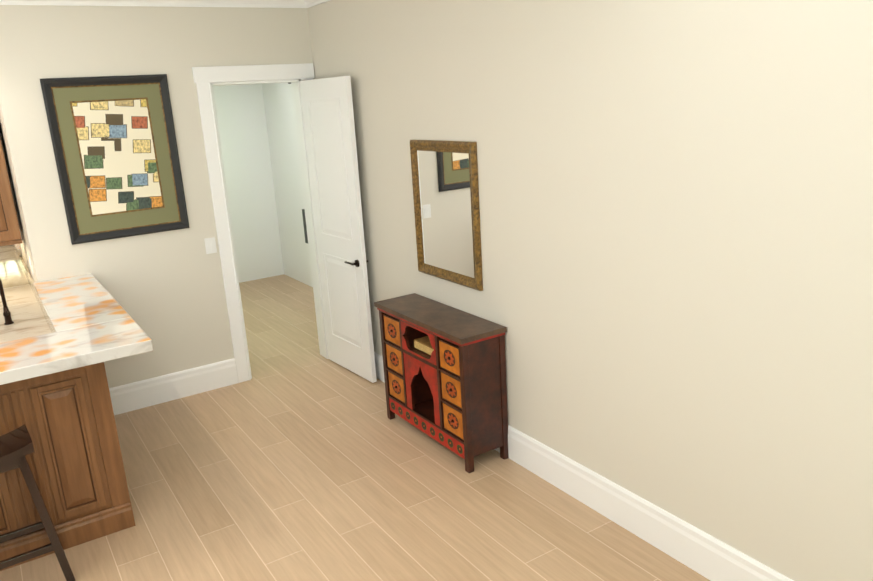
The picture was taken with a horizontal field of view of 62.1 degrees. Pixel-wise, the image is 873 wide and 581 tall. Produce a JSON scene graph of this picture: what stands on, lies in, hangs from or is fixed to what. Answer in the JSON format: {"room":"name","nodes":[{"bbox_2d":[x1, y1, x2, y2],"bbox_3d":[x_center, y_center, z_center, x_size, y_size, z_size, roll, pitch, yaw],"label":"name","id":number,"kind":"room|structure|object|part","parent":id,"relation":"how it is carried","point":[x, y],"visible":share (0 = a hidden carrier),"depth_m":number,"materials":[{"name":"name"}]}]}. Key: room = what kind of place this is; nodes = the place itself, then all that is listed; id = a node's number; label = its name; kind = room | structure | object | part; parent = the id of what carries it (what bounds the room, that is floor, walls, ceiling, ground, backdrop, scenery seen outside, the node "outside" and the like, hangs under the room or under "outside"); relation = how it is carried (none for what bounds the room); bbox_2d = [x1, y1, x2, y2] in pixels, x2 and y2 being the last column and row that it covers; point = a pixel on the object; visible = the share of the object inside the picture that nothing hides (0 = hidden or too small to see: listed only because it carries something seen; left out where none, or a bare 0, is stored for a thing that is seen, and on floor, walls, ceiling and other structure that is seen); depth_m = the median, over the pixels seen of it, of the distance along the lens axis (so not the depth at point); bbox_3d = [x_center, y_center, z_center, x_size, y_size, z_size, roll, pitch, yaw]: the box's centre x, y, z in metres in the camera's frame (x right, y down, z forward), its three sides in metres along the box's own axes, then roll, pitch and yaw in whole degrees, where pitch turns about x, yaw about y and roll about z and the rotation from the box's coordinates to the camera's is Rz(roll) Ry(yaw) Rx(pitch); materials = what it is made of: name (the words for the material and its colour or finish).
{"room":"kitchen","nodes":[
{"label":"kitchen","id":0,"kind":"room"},
{"bbox_2d":[0,132,29,288],"bbox_3d":[-4.330,-0.372,4.844,2.680,3.000,0.150,-13,18,-31],"label":"wall","id":1,"kind":"structure","parent":0,"point":[13,199],"depth_m":5.44,"materials":[{"name":"beige paint"}]},
{"bbox_2d":[0,139,22,242],"bbox_3d":[-3.492,-0.789,4.988,0.927,0.990,0.359,-13,18,-31],"label":"upper cabinet","id":2,"kind":"object","parent":1,"relation":"attached to","point":[10,233],"depth_m":5.13,"materials":[{"name":"brown wood"}]},
{"bbox_2d":[0,111,35,281],"bbox_3d":[-2.973,-0.581,5.310,0.150,3.000,0.780,-13,18,-31],"label":"wall","id":3,"kind":"structure","parent":0,"point":[14,187],"depth_m":5.15,"materials":[{"name":"beige paint"}]},
{"bbox_2d":[0,365,103,392],"bbox_3d":[-2.437,0.510,3.235,1.768,0.118,0.012,-13,18,-31],"label":"trim","id":4,"kind":"structure","parent":0,"relation":"attached to","point":[87,368],"depth_m":3.57,"materials":[{"name":"brown wood"}]},
{"bbox_2d":[0,5,313,387],"bbox_3d":[-1.861,-0.682,5.435,2.180,3.000,0.182,-13,18,-31],"label":"wall","id":5,"kind":"structure","parent":0,"point":[165,290],"depth_m":5.11,"materials":[{"name":"beige paint"}]},
{"bbox_3d":[-2.209,-0.922,5.057,0.800,1.100,0.030,-13,18,-31],"label":"framed picture","id":6,"kind":"part","parent":5,"relation":"part of"},
{"bbox_2d":[0,0,297,7],"bbox_3d":[-1.981,-2.010,4.904,2.180,0.150,0.120,-13,18,-31],"label":"crown molding","id":7,"kind":"structure","parent":5,"relation":"attached to","point":[245,3],"depth_m":5.03,"materials":[{"name":"white paint"}]},
{"bbox_2d":[109,358,237,414],"bbox_3d":[-2.065,0.748,5.547,1.090,0.210,0.018,-13,18,-31],"label":"baseboard","id":8,"kind":"structure","parent":5,"relation":"attached to","point":[133,396],"depth_m":5.56,"materials":[{"name":"white paint"}]},
{"bbox_2d":[192,63,327,382],"bbox_3d":[-1.331,-0.531,5.825,0.934,2.442,0.179,-13,18,-31],"label":"door frame","id":9,"kind":"structure","parent":5,"relation":"attached to","point":[205,78],"depth_m":5.60,"materials":[{"name":"white paint"}]},
{"bbox_2d":[299,76,376,382],"bbox_3d":[-0.760,-0.461,5.666,0.148,2.300,0.757,-13,18,-31],"label":"door leaf","id":10,"kind":"structure","parent":9,"relation":"attached to","point":[328,120],"depth_m":5.58,"materials":[{"name":"white paint"}]},
{"bbox_2d":[213,83,312,286],"bbox_3d":[-2.258,-1.046,7.154,2.710,2.850,3.400,-13,18,-31],"label":"wall","id":11,"kind":"structure","parent":0,"point":[258,143],"depth_m":8.92,"materials":[{"name":"white paint"}]},
{"bbox_2d":[288,82,307,243],"bbox_3d":[-0.956,-1.266,7.422,0.090,1.880,2.250,-13,18,-31],"label":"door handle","id":12,"kind":"object","parent":11,"relation":"in","point":[304,224],"depth_m":8.47,"materials":[{"name":"grey metal"}]},
{"bbox_2d":[0,274,709,580],"bbox_3d":[-1.562,1.377,3.704,5.790,0.100,10.520,-13,18,-31],"label":"floor","id":13,"kind":"structure","parent":0,"point":[297,457],"depth_m":4.05,"materials":[{"name":"brown wood"}]},
{"bbox_2d":[0,424,75,580],"bbox_3d":[-2.069,1.065,3.354,0.570,0.745,0.338,-13,18,-31],"label":"stool","id":14,"kind":"object","parent":13,"relation":"on","point":[16,446],"visible":1,"depth_m":3.36,"materials":[{"name":"brown wood"}]},
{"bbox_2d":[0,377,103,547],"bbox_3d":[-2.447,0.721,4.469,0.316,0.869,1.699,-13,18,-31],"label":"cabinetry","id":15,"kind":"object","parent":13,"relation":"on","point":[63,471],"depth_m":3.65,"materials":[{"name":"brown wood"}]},
{"bbox_2d":[0,285,35,308],"bbox_3d":[-4.073,0.288,4.669,2.676,0.050,0.655,-13,18,-31],"label":"countertop","id":16,"kind":"structure","parent":15,"relation":"on","point":[14,295],"depth_m":5.24,"materials":[{"name":"beige stone"}]},
{"bbox_2d":[0,301,51,340],"bbox_3d":[-2.607,0.315,4.239,0.668,0.050,1.649,-13,18,-31],"label":"countertop","id":17,"kind":"structure","parent":15,"relation":"on","point":[26,320],"depth_m":4.53,"materials":[{"name":"beige stone"}]},
{"bbox_2d":[0,271,14,324],"bbox_3d":[-2.732,0.057,4.461,0.171,0.346,0.107,-13,18,-31],"label":"faucet","id":18,"kind":"object","parent":17,"relation":"on","point":[6,313],"depth_m":4.52,"materials":[{"name":"black metal"}]},
{"bbox_2d":[0,317,152,384],"bbox_3d":[-2.371,0.412,3.235,2.020,0.060,0.505,-13,18,-31],"label":"countertop","id":19,"kind":"structure","parent":15,"relation":"on","point":[45,354],"depth_m":3.49,"materials":[{"name":"white stone"}]},
{"bbox_2d":[32,273,129,332],"bbox_3d":[-2.201,0.074,4.443,0.370,0.060,1.416,-13,18,-31],"label":"countertop","id":20,"kind":"structure","parent":15,"relation":"on","point":[67,302],"depth_m":4.34,"materials":[{"name":"white stone"}]},
{"bbox_2d":[374,293,508,472],"bbox_3d":[0.018,0.548,4.607,0.320,0.840,1.020,-13,18,-31],"label":"chest","id":21,"kind":"object","parent":13,"relation":"on","point":[444,366],"visible":1,"depth_m":4.32,"materials":[{"name":"paint"}]},
{"bbox_2d":[308,0,872,580],"bbox_3d":[1.050,-0.230,3.109,0.150,3.000,7.320,-13,18,-31],"label":"wall","id":22,"kind":"structure","parent":0,"point":[676,230],"depth_m":3.10,"materials":[{"name":"beige paint"}]},
{"bbox_2d":[297,0,330,7],"bbox_3d":[0.853,-1.577,2.668,0.120,0.150,7.020,-13,18,-31],"label":"crown molding","id":23,"kind":"structure","parent":22,"relation":"attached to","point":[301,3],"depth_m":5.51,"materials":[{"name":"white paint"}]},
{"bbox_2d":[410,140,482,290],"bbox_3d":[0.048,-0.482,4.476,0.032,0.870,0.700,-13,18,-31],"label":"gilt mirror","id":24,"kind":"object","parent":22,"relation":"attached to","point":[446,202],"visible":1,"depth_m":4.44,"materials":[{"name":"gold metal"}]},
{"bbox_2d":[374,352,792,580],"bbox_3d":[1.061,1.131,3.430,0.020,0.210,7.020,-13,18,-31],"label":"baseboard","id":25,"kind":"structure","parent":22,"relation":"attached to","point":[704,554],"depth_m":3.53,"materials":[{"name":"white paint"}]},
{"bbox_3d":[-3.360,0.647,0.866,0.150,3.000,8.100,-13,18,-31],"label":"wall","id":26,"kind":"structure","parent":0,"visible":0},
{"bbox_2d":[204,237,216,253],"bbox_3d":[-1.722,-0.342,5.528,0.080,0.120,0.009,-13,18,-31],"label":"switch plate","id":27,"kind":"object","parent":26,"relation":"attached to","point":[210,245],"depth_m":5.53,"materials":[{"name":"white plastic"}]}
]}

